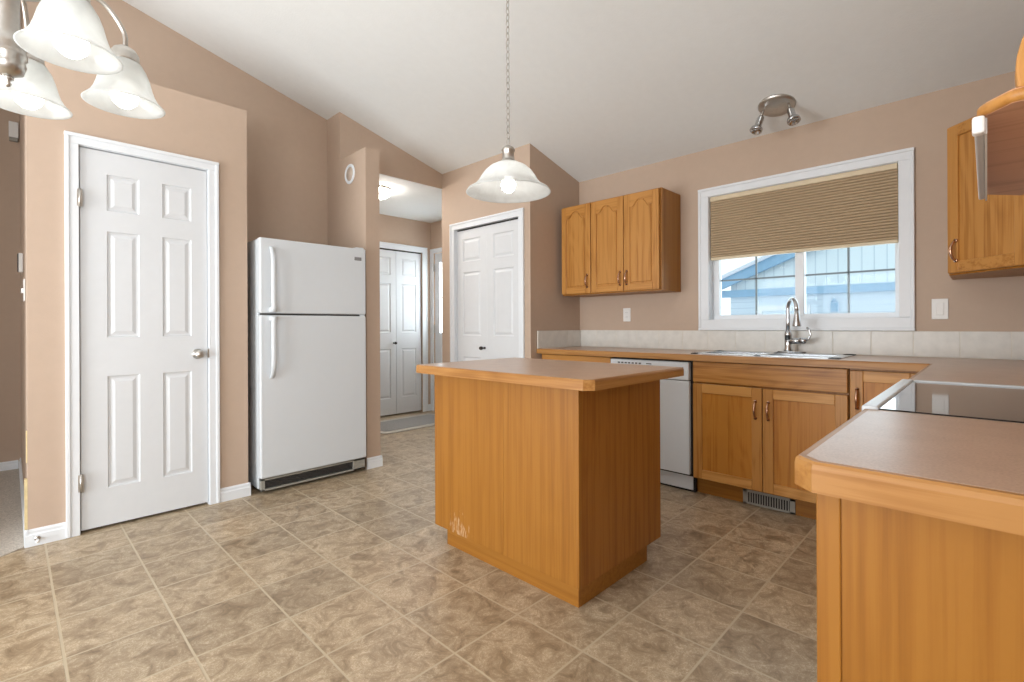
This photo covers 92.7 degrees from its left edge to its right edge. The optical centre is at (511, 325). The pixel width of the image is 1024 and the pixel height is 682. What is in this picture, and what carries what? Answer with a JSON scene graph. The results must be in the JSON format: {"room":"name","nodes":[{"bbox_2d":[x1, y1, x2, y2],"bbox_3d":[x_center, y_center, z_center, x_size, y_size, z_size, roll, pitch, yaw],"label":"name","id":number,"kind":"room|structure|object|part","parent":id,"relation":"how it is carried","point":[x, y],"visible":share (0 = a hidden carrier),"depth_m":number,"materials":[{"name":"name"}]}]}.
{"room":"kitchen","nodes":[
{"label":"kitchen","id":0,"kind":"room"},
{"bbox_2d":[0,108,20,467],"bbox_3d":[-4.975,-0.634,2.818,0.140,3.523,3.014,0,0,44],"label":"wall","id":1,"kind":"structure","parent":0,"point":[10,337],"depth_m":3.81,"materials":[{"name":"beige paint"}]},
{"bbox_2d":[9,121,18,142],"bbox_3d":[-3.887,-1.514,3.812,0.040,0.148,0.054,0,0,44],"label":"door chime","id":2,"kind":"object","parent":1,"relation":"attached to","point":[13,126],"visible":1,"depth_m":3.80,"materials":[{"name":"white plastic"}]},
{"bbox_2d":[0,468,23,556],"bbox_3d":[-3.943,1.171,1.823,3.395,0.104,3.014,0,0,44],"label":"floor","id":3,"kind":"structure","parent":0,"point":[11,523],"depth_m":2.90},
{"bbox_2d":[23,61,247,529],"bbox_3d":[-2.317,-0.147,3.055,0.620,2.525,1.028,0,0,44],"label":"wall","id":4,"kind":"structure","parent":0,"point":[191,125],"depth_m":2.61,"materials":[{"name":"beige paint"}]},
{"bbox_2d":[21,279,24,300],"bbox_3d":[-2.716,-0.198,2.716,0.120,0.120,0.016,0,0,44],"label":"light switch","id":5,"kind":"object","parent":4,"relation":"attached to","point":[23,288],"visible":1,"depth_m":2.69,"materials":[{"name":"white plastic"}]},
{"bbox_3d":[-2.713,-0.198,2.719,0.120,0.120,0.006,0,0,44],"label":"plate","id":6,"kind":"part","parent":5,"relation":"part of","materials":[{"name":"white plastic"}]},
{"bbox_2d":[24,431,27,529],"bbox_3d":[-2.471,0.783,2.484,0.048,0.494,0.012,0,0,44],"label":"wood strip","id":7,"kind":"object","parent":4,"relation":"attached to","point":[25,479],"visible":0.96,"depth_m":2.47,"materials":[{"name":"beige wood"}]},
{"bbox_2d":[0,458,65,547],"bbox_3d":[-4.101,1.081,2.180,1.993,0.085,3.006,0,0,44],"label":"baseboard","id":8,"kind":"structure","parent":4,"relation":"attached to","point":[55,532],"depth_m":2.54,"materials":[{"name":"white wood"}]},
{"bbox_2d":[34,536,40,542],"bbox_3d":[-2.395,1.080,2.467,0.055,0.024,0.024,0,0,44],"label":"door stop","id":9,"kind":"object","parent":4,"relation":"attached to","point":[37,538],"visible":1,"depth_m":2.46,"materials":[{"name":"silver metal"}]},
{"bbox_2d":[64,130,219,537],"bbox_3d":[-2.137,0.044,2.864,0.141,2.140,0.721,0,0,44],"label":"door frame","id":10,"kind":"structure","parent":4,"relation":"attached to","point":[73,141],"depth_m":2.60,"materials":[{"name":"white wood"}]},
{"bbox_2d":[77,147,208,530],"bbox_3d":[-2.111,0.076,2.834,0.141,2.076,0.616,0,0,44],"label":"door","id":11,"kind":"structure","parent":4,"relation":"in","point":[144,353],"depth_m":2.81,"materials":[{"name":"white wood"}]},
{"bbox_3d":[-1.912,0.172,2.987,0.068,0.062,0.062,0,0,44],"label":"knob","id":12,"kind":"part","parent":11,"relation":"part of","materials":[{"name":"silver metal"}]},
{"bbox_2d":[220,482,250,502],"bbox_3d":[-2.002,1.071,3.364,0.633,0.085,0.181,0,0,44],"label":"baseboard","id":13,"kind":"structure","parent":4,"relation":"attached to","point":[241,490],"depth_m":3.14,"materials":[{"name":"white wood"}]},
{"bbox_2d":[20,0,327,483],"bbox_3d":[-2.767,-0.582,4.159,1.559,3.399,1.986,0,0,44],"label":"wall","id":14,"kind":"structure","parent":0,"point":[287,141],"depth_m":3.82,"materials":[{"name":"beige paint"}]},
{"bbox_2d":[17,253,22,272],"bbox_3d":[-3.097,-0.396,3.078,0.070,0.120,0.026,0,0,44],"label":"thermostat","id":15,"kind":"object","parent":14,"relation":"attached to","point":[20,255],"visible":0.99,"depth_m":3.06,"materials":[{"name":"white plastic"}]},
{"bbox_2d":[327,112,441,468],"bbox_3d":[-1.411,-0.338,4.785,1.790,2.899,1.100,0,0,44],"label":"wall","id":16,"kind":"structure","parent":0,"point":[359,200],"depth_m":3.92,"materials":[{"name":"beige paint"}]},
{"bbox_2d":[345,164,354,183],"bbox_3d":[-1.314,-1.229,3.954,0.160,0.160,0.010,0,0,44],"label":"air vent","id":17,"kind":"object","parent":16,"relation":"in","point":[350,170],"visible":1,"depth_m":3.94,"materials":[{"name":"white plastic"}]},
{"bbox_2d":[367,455,382,468],"bbox_3d":[-1.228,1.068,3.981,0.443,0.085,0.133,0,0,44],"label":"baseboard","id":18,"kind":"structure","parent":16,"relation":"attached to","point":[376,461],"depth_m":3.83,"materials":[{"name":"white wood"}]},
{"bbox_2d":[379,214,430,411],"bbox_3d":[-1.754,-0.121,5.830,0.160,2.468,2.120,0,0,44],"label":"wall","id":19,"kind":"structure","parent":0,"point":[397,230],"depth_m":6.25,"materials":[{"name":"beige paint"}]},
{"bbox_2d":[380,248,420,415],"bbox_3d":[-1.427,0.073,6.061,0.106,2.036,0.761,0,0,44],"label":"door","id":20,"kind":"structure","parent":19,"relation":"in","point":[400,271],"depth_m":6.11,"materials":[{"name":"white wood"}]},
{"bbox_2d":[380,241,427,411],"bbox_3d":[-1.415,0.048,6.048,0.022,2.126,0.900,0,0,44],"label":"door frame","id":21,"kind":"structure","parent":19,"relation":"attached to","point":[423,250],"depth_m":6.33,"materials":[{"name":"white wood"}]},
{"bbox_2d":[0,411,816,681],"bbox_3d":[-1.329,1.161,2.042,5.960,0.100,6.970,0,0,44],"label":"floor","id":22,"kind":"structure","parent":0,"point":[352,576],"depth_m":1.96,"materials":[{"name":"tile"}]},
{"bbox_2d":[247,237,365,491],"bbox_3d":[-1.578,0.259,3.656,0.679,1.706,0.760,0,0,44],"label":"refrigerator","id":23,"kind":"object","parent":22,"relation":"on","point":[306,302],"visible":0.93,"depth_m":3.40,"materials":[{"name":"white metal"}]},
{"bbox_3d":[-1.576,0.141,3.221,0.069,0.411,0.034,0,0,44],"label":"handle","id":24,"kind":"part","parent":23,"relation":"part of","materials":[{"name":"white plastic"}]},
{"bbox_3d":[-1.578,-0.308,3.221,0.069,0.430,0.034,0,0,44],"label":"handle","id":25,"kind":"part","parent":23,"relation":"part of","materials":[{"name":"white plastic"}]},
{"bbox_3d":[-1.398,0.465,3.482,0.060,1.076,0.760,0,0,44],"label":"fridge door","id":26,"kind":"part","parent":23,"relation":"part of","materials":[{"name":"white metal"}]},
{"bbox_3d":[-1.401,-0.334,3.482,0.060,0.498,0.760,0,0,44],"label":"freezer door","id":27,"kind":"part","parent":23,"relation":"part of","materials":[{"name":"white metal"}]},
{"bbox_2d":[380,413,434,433],"bbox_3d":[-1.165,1.105,5.584,0.660,0.010,1.060,0,0,44],"label":"mat","id":28,"kind":"object","parent":22,"relation":"on","point":[402,424],"visible":0.55,"depth_m":5.51,"materials":[{"name":"grey fabric"}]},
{"bbox_2d":[416,357,683,607],"bbox_3d":[0.153,0.647,2.332,1.065,0.915,0.755,0,0,44],"label":"kitchen island","id":29,"kind":"object","parent":22,"relation":"on","point":[547,471],"visible":1,"depth_m":2.09,"materials":[{"name":"brown wood"}]},
{"bbox_3d":[-0.068,0.617,2.176,0.896,0.776,0.007,0,0,44],"label":"long panel","id":30,"kind":"part","parent":29,"relation":"part of","materials":[{"name":"brown wood"}]},
{"bbox_3d":[0.481,0.615,2.097,0.007,0.776,0.635,0,0,44],"label":"panel","id":31,"kind":"part","parent":29,"relation":"part of","materials":[{"name":"brown wood"}]},
{"bbox_2d":[542,354,613,362],"bbox_3d":[0.669,0.666,4.050,0.692,0.872,0.602,0,0,44],"label":"base cabinet","id":32,"kind":"object","parent":22,"relation":"on","point":[602,359],"visible":0.02,"depth_m":3.83,"materials":[{"name":"brown wood"}]},
{"bbox_2d":[611,357,697,491],"bbox_3d":[1.142,0.667,3.595,0.612,0.866,0.574,0,0,44],"label":"dishwasher","id":33,"kind":"object","parent":22,"relation":"on","point":[676,393],"visible":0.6,"depth_m":3.26,"materials":[{"name":"white plastic"}]},
{"bbox_3d":[0.952,0.299,3.408,0.594,0.120,0.040,0,0,44],"label":"control panel","id":34,"kind":"part","parent":33,"relation":"part of","materials":[{"name":"white plastic"}]},
{"bbox_3d":[0.956,0.669,3.410,0.594,0.613,0.034,0,0,44],"label":"door","id":35,"kind":"part","parent":33,"relation":"part of","materials":[{"name":"white metal"}]},
{"bbox_3d":[0.990,1.036,3.445,0.594,0.106,0.015,0,0,44],"label":"toe panel","id":36,"kind":"part","parent":33,"relation":"part of","materials":[{"name":"white metal"}]},
{"bbox_2d":[693,361,849,519],"bbox_3d":[1.666,0.662,3.081,0.852,0.872,0.602,0,0,44],"label":"base cabinet","id":37,"kind":"object","parent":22,"relation":"on","point":[751,422],"visible":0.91,"depth_m":2.90,"materials":[{"name":"brown wood"}]},
{"bbox_3d":[1.337,0.678,3.047,0.419,0.612,0.020,0,0,44],"label":"door","id":38,"kind":"part","parent":37,"relation":"part of","materials":[{"name":"brown wood"}]},
{"bbox_3d":[1.441,0.501,2.905,0.019,0.119,0.037,0,0,44],"label":"handle","id":39,"kind":"part","parent":37,"relation":"part of","materials":[{"name":"orange metal"}]},
{"bbox_3d":[1.492,0.500,2.856,0.019,0.119,0.037,0,0,44],"label":"handle","id":40,"kind":"part","parent":37,"relation":"part of","materials":[{"name":"orange metal"}]},
{"bbox_2d":[743,488,794,514],"bbox_3d":[1.540,1.052,2.937,0.290,0.091,0.006,0,0,44],"label":"floor register","id":41,"kind":"object","parent":37,"relation":"attached to","point":[778,503],"visible":0.87,"depth_m":2.93,"materials":[{"name":"beige metal"}]},
{"bbox_3d":[1.488,0.295,2.899,0.844,0.130,0.020,0,0,44],"label":"drawer","id":42,"kind":"part","parent":37,"relation":"part of","materials":[{"name":"brown wood"}]},
{"bbox_3d":[1.641,0.677,2.752,0.421,0.612,0.020,0,0,44],"label":"door","id":43,"kind":"part","parent":37,"relation":"part of","materials":[{"name":"brown wood"}]},
{"bbox_2d":[850,368,918,418],"bbox_3d":[2.320,0.659,2.446,0.965,0.872,0.602,0,0,44],"label":"base cabinet","id":44,"kind":"object","parent":22,"relation":"on","point":[865,384],"visible":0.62,"depth_m":2.54,"materials":[{"name":"brown wood"}]},
{"bbox_3d":[1.801,0.382,2.555,0.019,0.119,0.037,0,0,44],"label":"handle","id":45,"kind":"part","parent":44,"relation":"part of","materials":[{"name":"orange metal"}]},
{"bbox_2d":[816,494,1023,681],"bbox_3d":[0.833,0.663,0.692,0.653,0.876,0.526,0,0,44],"label":"base cabinet","id":46,"kind":"object","parent":22,"relation":"on","point":[902,596],"visible":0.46,"depth_m":0.63,"materials":[{"name":"brown wood"}]},
{"bbox_2d":[795,409,1023,535],"bbox_3d":[0.827,0.208,0.676,0.649,0.043,0.572,0,0,44],"label":"countertop","id":47,"kind":"structure","parent":46,"relation":"on","point":[969,471],"depth_m":0.67,"materials":[{"name":"beige laminate"}]},
{"bbox_2d":[862,379,1023,422],"bbox_3d":[1.267,0.638,1.162,0.686,0.922,0.732,0,0,44],"label":"range","id":48,"kind":"object","parent":22,"relation":"on","point":[995,402],"visible":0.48,"depth_m":1.21,"materials":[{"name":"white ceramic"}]},
{"bbox_3d":[1.912,0.660,1.777,0.617,0.872,1.030,0,0,44],"label":"base cabinet","id":49,"kind":"object","parent":22,"relation":"on","visible":0},
{"bbox_2d":[537,346,1023,385],"bbox_3d":[1.202,0.204,2.849,3.138,0.039,1.595,0,0,44],"label":"countertop","id":50,"kind":"structure","parent":49,"relation":"on","point":[965,370],"depth_m":2.56,"materials":[{"name":"beige laminate"}]},
{"bbox_2d":[691,350,855,358],"bbox_3d":[1.650,0.268,3.118,0.830,0.184,0.490,0,0,44],"label":"sink","id":51,"kind":"object","parent":50,"relation":"in","point":[716,352],"visible":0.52,"depth_m":3.09,"materials":[{"name":"silver metal"}]},
{"bbox_3d":[1.485,0.270,3.229,0.346,0.182,0.306,0,0,44],"label":"bowl","id":52,"kind":"part","parent":51,"relation":"part of","materials":[{"name":"silver metal"}]},
{"bbox_3d":[1.760,0.269,2.962,0.351,0.182,0.306,0,0,44],"label":"bowl","id":53,"kind":"part","parent":51,"relation":"part of","materials":[{"name":"silver metal"}]},
{"bbox_2d":[777,297,811,352],"bbox_3d":[1.829,-0.004,3.157,0.130,0.359,0.200,0,0,-3],"label":"faucet","id":54,"kind":"object","parent":50,"relation":"on","point":[788,340],"visible":0.99,"depth_m":3.16,"materials":[{"name":"silver metal"}]},
{"bbox_3d":[1.825,0.170,3.191,0.169,0.010,0.060,0,0,44],"label":"plate","id":55,"kind":"part","parent":54,"relation":"part of","materials":[{"name":"silver metal"}]},
{"bbox_3d":[1.802,-0.069,3.142,0.025,0.229,0.152,0,0,7],"label":"spout","id":56,"kind":"part","parent":54,"relation":"part of","materials":[{"name":"silver metal"}]},
{"bbox_3d":[1.851,0.061,3.148,0.042,0.112,0.142,0,0,-37],"label":"lever handle","id":57,"kind":"part","parent":54,"relation":"part of","materials":[{"name":"silver metal"}]},
{"bbox_2d":[379,173,441,222],"bbox_3d":[-1.191,-1.386,5.361,1.430,0.068,1.940,0,0,44],"label":"ceiling","id":58,"kind":"structure","parent":0,"point":[407,199],"depth_m":5.31,"materials":[{"name":"white paint"}]},
{"bbox_2d":[379,185,391,199],"bbox_3d":[-1.334,-1.303,4.804,0.294,0.109,0.294,0,0,44],"label":"hall ceiling light","id":59,"kind":"object","parent":58,"relation":"attached to","point":[384,191],"visible":0.4,"depth_m":4.74,"materials":[{"name":"white glass"}]},
{"bbox_2d":[431,220,441,410],"bbox_3d":[-0.533,-0.127,5.996,1.360,2.468,0.120,0,0,44],"label":"wall","id":60,"kind":"structure","parent":0,"point":[436,227],"depth_m":6.37,"materials":[{"name":"beige paint"}]},
{"bbox_2d":[430,247,441,410],"bbox_3d":[-0.698,0.052,6.059,1.030,2.111,0.022,0,0,44],"label":"door frame","id":61,"kind":"structure","parent":60,"relation":"attached to","point":[437,250],"depth_m":6.39,"materials":[{"name":"white wood"}]},
{"bbox_2d":[433,253,441,391],"bbox_3d":[-0.679,0.073,6.091,0.918,2.030,0.059,0,0,44],"label":"door","id":62,"kind":"structure","parent":60,"relation":"in","point":[437,267],"depth_m":6.34,"materials":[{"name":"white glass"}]},
{"bbox_3d":[-0.840,-0.366,6.227,0.298,0.948,0.014,0,0,44],"label":"glass frame","id":63,"kind":"part","parent":62,"relation":"part of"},
{"bbox_3d":[-0.826,-0.366,6.241,0.300,0.950,0.004,0,0,44],"label":"glass","id":64,"kind":"part","parent":62,"relation":"part of","materials":[{"name":"glass"}]},
{"bbox_2d":[442,143,579,362],"bbox_3d":[0.085,-0.202,4.810,1.180,2.612,1.020,0,0,44],"label":"wall","id":65,"kind":"structure","parent":0,"point":[546,308],"depth_m":4.26,"materials":[{"name":"beige paint"}]},
{"bbox_2d":[449,208,524,361],"bbox_3d":[-0.207,0.061,4.451,0.975,2.089,0.141,0,0,44],"label":"door frame","id":66,"kind":"structure","parent":65,"relation":"attached to","point":[516,213],"depth_m":4.40,"materials":[{"name":"white wood"}]},
{"bbox_2d":[457,218,518,360],"bbox_3d":[-0.236,0.083,4.421,0.848,2.011,0.106,0,0,44],"label":"door","id":67,"kind":"structure","parent":65,"relation":"in","point":[487,255],"depth_m":4.42,"materials":[{"name":"white wood"}]},
{"bbox_2d":[537,330,1023,359],"bbox_3d":[1.545,0.109,3.208,3.134,0.148,0.604,0,0,44],"label":"backsplash","id":68,"kind":"structure","parent":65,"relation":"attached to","point":[943,344],"depth_m":3.16,"materials":[{"name":"tile"}]},
{"bbox_2d":[20,0,1023,181],"bbox_3d":[-1.567,-1.905,2.127,6.400,1.254,6.780,0,0,44],"label":"ceiling","id":69,"kind":"structure","parent":0,"point":[600,88],"depth_m":3.08,"materials":[{"name":"white paint"}]},
{"bbox_2d":[0,0,164,119],"bbox_3d":[-1.135,-1.426,1.112,0.574,1.780,0.572,0,0,44],"label":"chandelier","id":70,"kind":"object","parent":69,"relation":"hanging from","point":[69,34],"visible":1,"depth_m":1.10,"materials":[{"name":"white glass"}]},
{"bbox_3d":[-1.203,-0.770,1.194,0.011,0.116,0.205,0,0,-36],"label":"arm","id":71,"kind":"part","parent":70,"relation":"part of","materials":[{"name":"silver metal"}]},
{"bbox_3d":[-1.258,-0.600,1.271,0.061,0.072,0.061,0,0,44],"label":"bulb","id":72,"kind":"part","parent":70,"relation":"part of","materials":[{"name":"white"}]},
{"bbox_3d":[-1.258,-0.631,1.271,0.173,0.118,0.173,0,0,44],"label":"lamp shade","id":73,"kind":"part","parent":70,"relation":"part of","materials":[{"name":"white glass"}]},
{"bbox_3d":[-0.929,-0.632,1.031,0.173,0.118,0.173,0,0,44],"label":"lamp shade","id":74,"kind":"part","parent":70,"relation":"part of","materials":[{"name":"white glass"}]},
{"bbox_3d":[-0.929,-0.602,1.031,0.061,0.072,0.061,0,0,44],"label":"bulb","id":75,"kind":"part","parent":70,"relation":"part of","materials":[{"name":"white glass"}]},
{"bbox_3d":[-1.063,-0.771,1.193,0.011,0.116,0.205,0,0,36],"label":"arm","id":76,"kind":"part","parent":70,"relation":"part of","materials":[{"name":"silver metal"}]},
{"bbox_3d":[-1.006,-0.632,1.270,0.173,0.118,0.173,0,0,44],"label":"lamp shade","id":77,"kind":"part","parent":70,"relation":"part of","materials":[{"name":"white glass"}]},
{"bbox_3d":[-1.006,-0.602,1.270,0.061,0.072,0.061,0,0,44],"label":"bulb","id":78,"kind":"part","parent":70,"relation":"part of","materials":[{"name":"white glass"}]},
{"bbox_2d":[466,0,550,202],"bbox_3d":[-0.020,-1.257,2.280,0.394,1.271,0.394,0,0,44],"label":"pendant light","id":79,"kind":"object","parent":69,"relation":"hanging from","point":[507,180],"visible":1,"depth_m":2.28,"materials":[{"name":"white glass"}]},
{"bbox_3d":[-0.020,-1.365,2.280,0.016,1.054,0.016,0,0,-1],"label":"chain","id":80,"kind":"part","parent":79,"relation":"part of","materials":[{"name":"silver metal"}]},
{"bbox_3d":[-0.017,-0.691,2.280,0.394,0.140,0.394,0,0,44],"label":"lamp shade","id":81,"kind":"part","parent":79,"relation":"part of","materials":[{"name":"white glass"}]},
{"bbox_3d":[-0.017,-0.662,2.280,0.068,0.082,0.068,0,0,44],"label":"bulb","id":82,"kind":"part","parent":79,"relation":"part of","materials":[{"name":"white glass"}]},
{"bbox_2d":[750,94,800,134],"bbox_3d":[1.686,-1.335,3.107,0.290,0.200,0.209,0,0,44],"label":"ceiling spotlight","id":83,"kind":"object","parent":69,"relation":"attached to","point":[775,105],"visible":1,"depth_m":3.08,"materials":[{"name":"silver metal"}]},
{"bbox_2d":[579,71,1023,359],"bbox_3d":[1.827,-0.118,3.460,3.400,2.430,0.150,0,0,44],"label":"wall","id":84,"kind":"structure","parent":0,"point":[921,122],"depth_m":3.02,"materials":[{"name":"beige paint"}]},
{"bbox_2d":[562,187,680,296],"bbox_3d":[0.864,-0.645,4.029,0.929,0.762,0.371,0,0,44],"label":"upper cabinet","id":85,"kind":"object","parent":84,"relation":"attached to","point":[629,244],"visible":1,"depth_m":3.82,"materials":[{"name":"brown wood"}]},
{"bbox_3d":[0.545,-0.643,4.145,0.299,0.742,0.020,0,0,44],"label":"door","id":86,"kind":"part","parent":85,"relation":"part of","materials":[{"name":"brown wood"}]},
{"bbox_3d":[0.766,-0.644,3.930,0.302,0.742,0.020,0,0,44],"label":"door","id":87,"kind":"part","parent":85,"relation":"part of","materials":[{"name":"brown wood"}]},
{"bbox_3d":[0.836,-0.374,3.824,0.019,0.119,0.037,0,0,44],"label":"handle","id":88,"kind":"part","parent":85,"relation":"part of","materials":[{"name":"orange metal"}]},
{"bbox_3d":[0.879,-0.374,3.782,0.019,0.119,0.037,0,0,44],"label":"handle","id":89,"kind":"part","parent":85,"relation":"part of","materials":[{"name":"orange metal"}]},
{"bbox_3d":[0.985,-0.645,3.718,0.295,0.742,0.020,0,0,44],"label":"door","id":90,"kind":"part","parent":85,"relation":"part of","materials":[{"name":"brown wood"}]},
{"bbox_2d":[623,308,630,321],"bbox_3d":[0.980,-0.094,4.172,0.070,0.114,0.008,0,0,44],"label":"wall outlet","id":91,"kind":"object","parent":84,"relation":"attached to","point":[626,311],"visible":1,"depth_m":4.17,"materials":[{"name":"white plastic"}]},
{"bbox_2d":[710,163,898,260],"bbox_3d":[1.909,-0.733,3.311,1.115,0.474,0.046,0,0,44],"label":"cellular shade","id":92,"kind":"object","parent":84,"relation":"attached to","point":[858,208],"visible":0.91,"depth_m":3.23,"materials":[{"name":"beige fabric"}]},
{"bbox_3d":[1.908,-0.953,3.311,1.115,0.034,0.046,0,0,44],"label":"head rail","id":93,"kind":"part","parent":92,"relation":"part of","materials":[{"name":"beige fabric"}]},
{"bbox_3d":[1.910,-0.505,3.311,1.115,0.020,0.035,0,0,44],"label":"rail","id":94,"kind":"part","parent":92,"relation":"part of","materials":[{"name":"beige fabric"}]},
{"bbox_2d":[698,147,915,330],"bbox_3d":[1.934,-0.503,3.339,1.280,1.068,0.173,0,0,44],"label":"window","id":95,"kind":"structure","parent":84,"relation":"attached to","point":[710,317],"depth_m":3.19,"materials":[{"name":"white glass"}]},
{"bbox_3d":[1.953,-0.510,3.355,1.123,0.920,0.064,0,0,44],"label":"frame","id":96,"kind":"part","parent":95,"relation":"part of","materials":[{"name":"white plastic"}]},
{"bbox_2d":[932,299,948,318],"bbox_3d":[2.424,-0.096,2.768,0.072,0.116,0.009,0,0,44],"label":"light switch","id":97,"kind":"object","parent":84,"relation":"attached to","point":[940,309],"visible":1,"depth_m":2.77,"materials":[{"name":"white plastic"}]},
{"bbox_2d":[947,115,1023,279],"bbox_3d":[2.458,-0.638,2.314,0.590,0.760,0.608,0,0,44],"label":"upper cabinet","id":98,"kind":"object","parent":84,"relation":"attached to","point":[986,238],"visible":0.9,"depth_m":2.37,"materials":[{"name":"brown wood"}]},
{"bbox_3d":[2.206,-0.377,2.447,0.037,0.119,0.019,0,0,-1],"label":"handle","id":99,"kind":"part","parent":98,"relation":"part of","materials":[{"name":"orange metal"}]},
{"bbox_3d":[0.680,-0.660,-0.050,0.150,3.523,6.780,0,0,44],"label":"wall","id":100,"kind":"structure","parent":0,"visible":0},
{"bbox_2d":[977,36,1023,194],"bbox_3d":[0.922,-0.629,0.636,0.456,0.740,0.599,0,0,44],"label":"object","id":101,"kind":"object","parent":100,"relation":"attached to","point":[1004,114],"visible":0.92,"depth_m":0.67,"materials":[{"name":"brown wood"}]},
{"bbox_2d":[972,115,986,200],"bbox_3d":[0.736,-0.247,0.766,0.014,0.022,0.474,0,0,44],"label":"range hood","id":102,"kind":"object","parent":101,"relation":"attached to","point":[979,123],"visible":1,"depth_m":0.67,"materials":[{"name":"white metal"}]},
{"bbox_3d":[0.745,-0.248,0.768,0.003,0.019,0.458,0,0,44],"label":"plate","id":103,"kind":"part","parent":102,"relation":"part of","materials":[{"name":"white plastic"}]},
{"bbox_3d":[0.904,-0.267,0.616,0.456,0.014,0.544,0,0,44],"label":"oak moulding","id":104,"kind":"part","parent":101,"relation":"part of","materials":[{"name":"brown wood"}]},
{"label":"outside","id":105,"kind":"structure","parent":0,"visible":0},
{"bbox_3d":[9.009,1.465,10.703,30.000,0.200,20.100,0,0,44],"label":"ground","id":106,"kind":"structure","parent":105,"visible":0},
{"bbox_2d":[722,243,894,314],"bbox_3d":[8.502,-0.620,8.468,8.200,3.974,4.400,0,0,44],"label":"house","id":107,"kind":"structure","parent":106,"relation":"on","point":[870,292],"depth_m":8.62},
{"bbox_3d":[5.018,0.248,9.040,0.700,1.070,0.020,0,0,44],"label":"pane","id":108,"kind":"part","parent":107,"relation":"part of","materials":[{"name":"glass"}]}
]}

